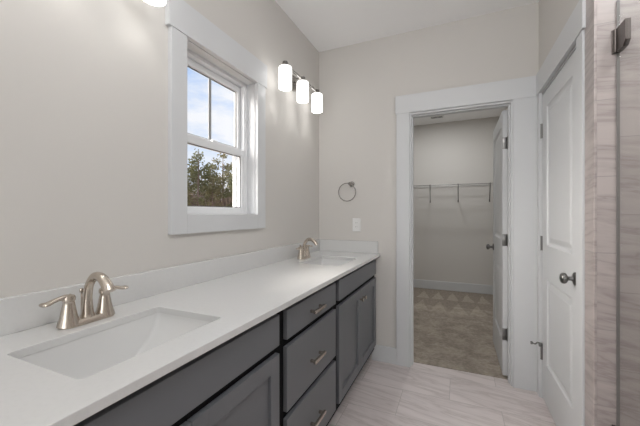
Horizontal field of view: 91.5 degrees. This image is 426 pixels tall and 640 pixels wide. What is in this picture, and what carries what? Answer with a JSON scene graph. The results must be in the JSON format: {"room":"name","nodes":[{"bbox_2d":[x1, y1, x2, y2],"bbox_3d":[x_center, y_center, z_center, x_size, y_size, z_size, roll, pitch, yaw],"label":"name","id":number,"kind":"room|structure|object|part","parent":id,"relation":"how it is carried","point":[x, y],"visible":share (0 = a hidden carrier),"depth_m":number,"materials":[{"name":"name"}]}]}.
{"room":"bathroom","nodes":[
{"label":"bathroom","id":0,"kind":"room"},
{"bbox_2d":[0,0,318,297],"bbox_3d":[-1.116,-0.070,0.530,0.140,2.843,5.410,0,0,24],"label":"wall","id":1,"kind":"structure","parent":0,"point":[84,83],"depth_m":1.14,"materials":[{"name":"grey paint"}]},
{"bbox_2d":[144,0,166,6],"bbox_3d":[-0.767,-0.927,0.961,0.152,0.218,0.609,0,0,24],"label":"vanity light","id":2,"kind":"object","parent":1,"relation":"attached to","point":[159,3],"visible":1,"depth_m":1.22,"materials":[{"name":"white glass"}]},
{"bbox_2d":[165,0,266,234],"bbox_3d":[-0.511,-0.440,1.702,0.026,1.064,0.763,0,0,24],"label":"window frame","id":3,"kind":"structure","parent":1,"relation":"in","point":[183,21],"depth_m":1.48,"materials":[{"name":"white wood"}]},
{"bbox_2d":[187,39,254,214],"bbox_3d":[-0.585,-0.410,1.737,0.138,0.828,0.559,0,0,24],"label":"window","id":4,"kind":"structure","parent":1,"relation":"in","point":[199,60],"depth_m":1.94,"materials":[{"name":"white plastic"}]},
{"bbox_3d":[-0.643,-0.201,1.762,0.012,0.377,0.515,0,0,24],"label":"screen frame","id":5,"kind":"part","parent":4,"relation":"part of","materials":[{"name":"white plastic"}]},
{"bbox_3d":[-0.620,-0.590,1.752,0.027,0.425,0.515,0,0,24],"label":"sash","id":6,"kind":"part","parent":4,"relation":"part of","materials":[{"name":"white plastic"}]},
{"bbox_3d":[-0.592,-0.202,1.740,0.029,0.390,0.515,0,0,24],"label":"sash","id":7,"kind":"part","parent":4,"relation":"part of","materials":[{"name":"white plastic"}]},
{"bbox_2d":[279,61,321,112],"bbox_3d":[-0.158,-0.952,2.349,0.152,0.218,0.609,0,0,24],"label":"vanity light","id":8,"kind":"object","parent":1,"relation":"attached to","point":[287,81],"visible":1,"depth_m":2.30,"materials":[{"name":"white glass"}]},
{"bbox_3d":[-0.234,-0.916,2.098,0.089,0.146,0.089,0,0,24],"label":"lamp shade","id":9,"kind":"part","parent":8,"relation":"part of","materials":[{"name":"white glass"}]},
{"bbox_3d":[-0.129,-0.916,2.336,0.089,0.146,0.089,0,0,24],"label":"lamp shade","id":10,"kind":"part","parent":8,"relation":"part of","materials":[{"name":"white glass"}]},
{"bbox_3d":[-0.025,-0.916,2.574,0.089,0.146,0.089,0,0,24],"label":"lamp shade","id":11,"kind":"part","parent":8,"relation":"part of","materials":[{"name":"white glass"}]},
{"bbox_2d":[275,0,538,125],"bbox_3d":[0.737,-1.542,1.268,2.940,0.100,8.250,0,0,24],"label":"ceiling","id":12,"kind":"structure","parent":0,"point":[327,24],"depth_m":2.36,"materials":[{"name":"white paint"}]},
{"bbox_2d":[430,115,443,118],"bbox_3d":[1.804,-1.489,4.802,0.200,0.007,0.110,0,0,24],"label":"ceiling vent","id":13,"kind":"object","parent":12,"relation":"in","point":[441,116],"visible":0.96,"depth_m":4.81,"materials":[{"name":"white plastic"}]},
{"bbox_2d":[319,2,538,358],"bbox_3d":[0.906,-0.120,2.537,1.950,2.743,0.110,0,0,24],"label":"wall","id":14,"kind":"structure","parent":0,"point":[359,84],"depth_m":2.64,"materials":[{"name":"grey paint"}]},
{"bbox_2d":[338,181,355,201],"bbox_3d":[0.244,-0.196,2.728,0.163,0.179,0.071,0,0,24],"label":"towel ring","id":15,"kind":"object","parent":14,"relation":"attached to","point":[351,184],"visible":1,"depth_m":2.71,"materials":[{"name":"silver metal"}]},
{"bbox_2d":[353,218,360,231],"bbox_3d":[0.319,0.096,2.729,0.073,0.118,0.010,0,0,24],"label":"wall outlet","id":16,"kind":"object","parent":14,"relation":"attached to","point":[356,221],"visible":1,"depth_m":2.72,"materials":[{"name":"white plastic"}]},
{"bbox_2d":[372,345,395,363],"bbox_3d":[0.541,1.183,2.629,0.208,0.135,0.015,0,0,24],"label":"baseboard","id":17,"kind":"structure","parent":14,"relation":"attached to","point":[386,354],"depth_m":2.62,"materials":[{"name":"white"}]},
{"bbox_2d":[395,76,536,391],"bbox_3d":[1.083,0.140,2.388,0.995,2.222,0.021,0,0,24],"label":"door frame","id":18,"kind":"structure","parent":14,"relation":"in","point":[522,91],"depth_m":2.24,"materials":[{"name":"white wood"}]},
{"bbox_2d":[486,110,507,375],"bbox_3d":[1.551,0.222,2.690,0.162,2.026,0.703,0,0,24],"label":"door","id":19,"kind":"structure","parent":14,"relation":"in","point":[499,246],"depth_m":2.50,"materials":[{"name":"white wood"}]},
{"bbox_3d":[1.623,0.315,2.977,0.063,0.064,0.064,0,0,24],"label":"knob","id":20,"kind":"part","parent":19,"relation":"part of","materials":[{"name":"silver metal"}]},
{"bbox_2d":[327,287,555,425],"bbox_3d":[0.686,1.298,1.290,2.750,0.106,8.050,0,0,24],"label":"floor","id":21,"kind":"structure","parent":0,"point":[382,393],"depth_m":2.30,"materials":[{"name":"tile"}]},
{"bbox_2d":[74,313,278,425],"bbox_3d":[-0.566,0.805,0.891,0.571,0.891,0.923,0,0,24],"label":"base cabinet","id":22,"kind":"object","parent":21,"relation":"on","point":[235,382],"visible":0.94,"depth_m":0.89,"materials":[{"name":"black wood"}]},
{"bbox_3d":[-0.427,0.816,0.594,0.019,0.566,0.448,0,0,24],"label":"door","id":23,"kind":"part","parent":22,"relation":"part of","materials":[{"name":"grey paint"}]},
{"bbox_3d":[-0.249,0.816,0.998,0.019,0.566,0.428,0,0,24],"label":"door","id":24,"kind":"part","parent":22,"relation":"part of","materials":[{"name":"grey paint"}]},
{"bbox_2d":[278,282,335,425],"bbox_3d":[-0.255,0.805,1.595,0.575,0.891,0.613,0,0,24],"label":"base cabinet","id":25,"kind":"object","parent":21,"relation":"on","point":[307,327],"visible":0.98,"depth_m":1.42,"materials":[{"name":"black wood"}]},
{"bbox_3d":[-0.030,0.961,1.499,0.019,0.276,0.549,0,0,24],"label":"drawer","id":26,"kind":"part","parent":25,"relation":"part of","materials":[{"name":"grey paint"}]},
{"bbox_3d":[-0.030,0.664,1.499,0.019,0.260,0.549,0,0,24],"label":"drawer","id":27,"kind":"part","parent":25,"relation":"part of","materials":[{"name":"grey paint"}]},
{"bbox_3d":[-0.030,0.445,1.499,0.019,0.119,0.549,0,0,24],"label":"drawer","id":28,"kind":"part","parent":25,"relation":"part of","materials":[{"name":"grey paint"}]},
{"bbox_3d":[-0.008,0.973,1.483,0.033,0.015,0.124,0,0,24],"label":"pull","id":29,"kind":"part","parent":25,"relation":"part of","materials":[{"name":"silver metal"}]},
{"bbox_3d":[-0.008,0.681,1.483,0.033,0.015,0.124,0,0,24],"label":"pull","id":30,"kind":"part","parent":25,"relation":"part of","materials":[{"name":"silver metal"}]},
{"bbox_3d":[-0.008,0.451,1.483,0.033,0.015,0.124,0,0,24],"label":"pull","id":31,"kind":"part","parent":25,"relation":"part of","materials":[{"name":"silver metal"}]},
{"bbox_2d":[334,260,375,413],"bbox_3d":[0.055,0.805,2.308,0.571,0.891,0.937,0,0,24],"label":"base cabinet","id":32,"kind":"object","parent":21,"relation":"on","point":[355,306],"visible":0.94,"depth_m":2.07,"materials":[{"name":"black wood"}]},
{"bbox_2d":[0,239,379,425],"bbox_3d":[-0.256,0.297,1.605,0.569,0.124,2.529,0,0,24],"label":"countertop","id":33,"kind":"structure","parent":32,"relation":"on","point":[234,293],"depth_m":0.97,"materials":[{"name":"white stone"}]},
{"bbox_2d":[39,272,128,329],"bbox_3d":[-0.724,0.257,0.975,0.197,0.158,0.180,0,0,-24],"label":"faucet","id":34,"kind":"object","parent":33,"relation":"on","point":[69,318],"visible":1,"depth_m":0.95,"materials":[{"name":"silver metal"}]},
{"bbox_3d":[-0.760,0.250,0.897,0.028,0.022,0.077,0,0,20],"label":"lever","id":35,"kind":"part","parent":34,"relation":"part of","materials":[{"name":"silver metal"}]},
{"bbox_3d":[-0.750,0.287,0.930,0.058,0.092,0.058,0,0,24],"label":"handle","id":36,"kind":"part","parent":34,"relation":"part of","materials":[{"name":"silver metal"}]},
{"bbox_3d":[-0.757,0.282,0.990,0.013,0.093,0.013,0,0,24],"label":"lift rod","id":37,"kind":"part","parent":34,"relation":"part of","materials":[{"name":"silver metal"}]},
{"bbox_3d":[-0.729,0.328,0.977,0.053,0.017,0.155,0,0,24],"label":"plate","id":38,"kind":"part","parent":34,"relation":"part of","materials":[{"name":"silver metal"}]},
{"bbox_3d":[-0.684,0.252,0.958,0.138,0.148,0.041,0,0,24],"label":"spout","id":39,"kind":"part","parent":34,"relation":"part of","materials":[{"name":"silver metal"}]},
{"bbox_3d":[-0.708,0.287,1.025,0.058,0.092,0.058,0,0,24],"label":"handle","id":40,"kind":"part","parent":34,"relation":"part of","materials":[{"name":"silver metal"}]},
{"bbox_3d":[-0.691,0.250,1.054,0.028,0.022,0.077,0,0,27],"label":"lever","id":41,"kind":"part","parent":34,"relation":"part of","materials":[{"name":"silver metal"}]},
{"bbox_2d":[19,313,210,378],"bbox_3d":[-0.538,0.440,0.882,0.324,0.161,0.446,0,0,24],"label":"sink","id":42,"kind":"object","parent":33,"relation":"in","point":[84,357],"visible":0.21,"depth_m":0.98,"materials":[{"name":"white ceramic"}]},
{"bbox_2d":[296,238,317,259],"bbox_3d":[-0.117,0.257,2.359,0.197,0.158,0.180,0,0,-24],"label":"faucet","id":43,"kind":"object","parent":33,"relation":"on","point":[303,253],"visible":1,"depth_m":2.33,"materials":[{"name":"silver metal"}]},
{"bbox_3d":[-0.142,0.287,2.313,0.058,0.092,0.058,0,0,24],"label":"handle","id":44,"kind":"part","parent":43,"relation":"part of","materials":[{"name":"silver metal"}]},
{"bbox_3d":[-0.101,0.287,2.409,0.058,0.092,0.058,0,0,24],"label":"handle","id":45,"kind":"part","parent":43,"relation":"part of","materials":[{"name":"silver metal"}]},
{"bbox_3d":[-0.077,0.252,2.341,0.138,0.148,0.041,0,0,24],"label":"spout","id":46,"kind":"part","parent":43,"relation":"part of","materials":[{"name":"silver metal"}]},
{"bbox_2d":[306,258,350,265],"bbox_3d":[0.069,0.440,2.265,0.324,0.161,0.446,0,0,24],"label":"sink","id":47,"kind":"object","parent":33,"relation":"in","point":[323,261],"visible":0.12,"depth_m":2.46,"materials":[{"name":"white ceramic"}]},
{"bbox_3d":[0.191,0.816,2.002,0.019,0.566,0.442,0,0,24],"label":"door","id":48,"kind":"part","parent":32,"relation":"part of","materials":[{"name":"grey paint"}]},
{"bbox_3d":[0.282,0.444,2.208,0.019,0.118,0.893,0,0,24],"label":"false drawer","id":49,"kind":"part","parent":32,"relation":"part of","materials":[{"name":"grey paint"}]},
{"bbox_3d":[0.371,0.816,2.412,0.019,0.566,0.448,0,0,24],"label":"door","id":50,"kind":"part","parent":32,"relation":"part of","materials":[{"name":"grey paint"}]},
{"bbox_2d":[414,117,499,284],"bbox_3d":[2.003,-0.120,5.162,2.050,2.743,0.100,0,0,24],"label":"wall","id":51,"kind":"structure","parent":0,"point":[451,236],"depth_m":5.03,"materials":[{"name":"grey paint"}]},
{"bbox_2d":[414,279,492,293],"bbox_3d":[1.957,1.175,5.120,1.800,0.139,0.015,0,0,24],"label":"baseboard","id":52,"kind":"structure","parent":51,"relation":"attached to","point":[429,284],"depth_m":5.02,"materials":[{"name":"white"}]},
{"bbox_2d":[414,182,492,202],"bbox_3d":[1.873,-0.318,4.941,1.770,0.267,0.416,0,0,24],"label":"wire shelf","id":53,"kind":"object","parent":51,"relation":"attached to","point":[478,184],"visible":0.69,"depth_m":4.79,"materials":[{"name":"grey metal"}]},
{"bbox_3d":[1.795,-0.428,4.762,1.770,0.030,0.008,0,0,24],"label":"rail","id":54,"kind":"part","parent":53,"relation":"part of","materials":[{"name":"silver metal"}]},
{"bbox_2d":[539,0,578,91],"bbox_3d":[1.401,-0.120,1.725,0.120,2.743,0.978,0,0,24],"label":"wall","id":55,"kind":"structure","parent":0,"point":[553,14],"depth_m":1.90,"materials":[{"name":"grey paint"}]},
{"bbox_2d":[530,50,575,425],"bbox_3d":[1.384,0.218,1.792,0.169,2.042,0.715,0,0,24],"label":"door","id":56,"kind":"structure","parent":55,"relation":"in","point":[558,128],"depth_m":1.76,"materials":[{"name":"white wood"}]},
{"bbox_3d":[1.222,0.319,1.538,0.063,0.064,0.064,0,0,24],"label":"knob","id":57,"kind":"part","parent":56,"relation":"part of","materials":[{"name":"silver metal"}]},
{"bbox_2d":[536,0,585,425],"bbox_3d":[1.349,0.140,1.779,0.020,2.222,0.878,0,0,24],"label":"door frame","id":58,"kind":"structure","parent":55,"relation":"in","point":[573,32],"depth_m":1.44,"materials":[{"name":"white wood"}]},
{"bbox_2d":[585,0,596,425],"bbox_3d":[1.163,-0.120,1.339,0.010,2.743,0.104,0,0,24],"label":"trim","id":59,"kind":"structure","parent":55,"relation":"attached to","point":[591,5],"depth_m":1.32,"materials":[{"name":"wood"}]},
{"bbox_2d":[612,0,630,425],"bbox_3d":[1.041,0.147,0.950,0.068,2.020,0.708,0,0,24],"label":"shower door","id":60,"kind":"structure","parent":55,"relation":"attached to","point":[621,36],"depth_m":1.26,"materials":[{"name":"clear glass"}]},
{"bbox_3d":[1.186,-0.697,1.217,0.017,0.096,0.070,0,0,24],"label":"clamp plate","id":61,"kind":"part","parent":60,"relation":"part of","materials":[{"name":"grey metal"}]},
{"bbox_2d":[597,0,639,425],"bbox_3d":[1.593,-0.120,1.121,0.953,2.743,0.050,0,0,24],"label":"wall","id":62,"kind":"structure","parent":0,"point":[606,9],"depth_m":1.27,"materials":[{"name":"tile"}]},
{"label":"outside","id":63,"kind":"structure","parent":0,"visible":0},
{"bbox_3d":[-29.236,2.001,48.464,89.840,0.300,120.000,0,0,24],"label":"ground","id":64,"kind":"structure","parent":63,"visible":0},
{"bbox_2d":[187,187,196,205],"bbox_3d":[-13.915,-1.720,31.111,2.925,7.144,3.103,0,0,16],"label":"pine tree","id":65,"kind":"object","parent":64,"relation":"on","point":[188,191],"visible":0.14,"depth_m":31.48,"materials":[{"name":"green plant"}]},
{"bbox_2d":[187,173,196,205],"bbox_3d":[-15.987,-1.779,36.899,3.022,7.260,3.680,0,0,39],"label":"pine tree","id":66,"kind":"object","parent":64,"relation":"on","point":[188,183],"visible":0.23,"depth_m":36.84,"materials":[{"name":"green plant"}]},
{"bbox_2d":[187,149,217,205],"bbox_3d":[-12.513,-2.416,31.951,3.059,8.536,3.940,0,0,27],"label":"pine tree","id":67,"kind":"object","parent":64,"relation":"on","point":[194,174],"visible":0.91,"depth_m":31.59,"materials":[{"name":"green plant"}]},
{"bbox_2d":[193,163,225,205],"bbox_3d":[-13.054,-2.183,37.713,3.801,8.068,2.997,0,0,7],"label":"pine tree","id":68,"kind":"object","parent":64,"relation":"on","point":[214,173],"visible":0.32,"depth_m":37.56,"materials":[{"name":"green plant"}]},
{"bbox_2d":[187,188,232,206],"bbox_3d":[-17.232,-1.248,42.715,34.752,6.198,8.723,0,0,-22],"label":"undergrowth","id":69,"kind":"object","parent":64,"relation":"on","point":[228,200],"visible":0.02,"depth_m":40.49,"materials":[{"name":"green plant"}]},
{"bbox_2d":[196,174,224,206],"bbox_3d":[-11.224,-1.185,32.490,2.965,6.072,2.684,0,0,5],"label":"pine tree","id":70,"kind":"object","parent":64,"relation":"on","point":[219,189],"visible":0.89,"depth_m":32.18,"materials":[{"name":"green plant"}]},
{"bbox_2d":[207,153,232,206],"bbox_3d":[-12.117,-2.961,38.507,4.180,9.624,3.940,0,0,-7],"label":"pine tree","id":71,"kind":"object","parent":64,"relation":"on","point":[227,167],"visible":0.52,"depth_m":38.13,"materials":[{"name":"green plant"}]},
{"bbox_2d":[220,167,232,206],"bbox_3d":[-8.664,-1.608,32.948,2.570,6.917,3.259,0,0,28],"label":"pine tree","id":72,"kind":"object","parent":64,"relation":"on","point":[230,179],"visible":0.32,"depth_m":32.38,"materials":[{"name":"green plant"}]},
{"bbox_2d":[223,172,232,203],"bbox_3d":[-10.159,-2.337,38.802,3.003,8.379,3.867,0,0,16],"label":"pine tree","id":73,"kind":"object","parent":64,"relation":"on","point":[230,196],"visible":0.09,"depth_m":38.10,"materials":[{"name":"green plant"}]}
]}

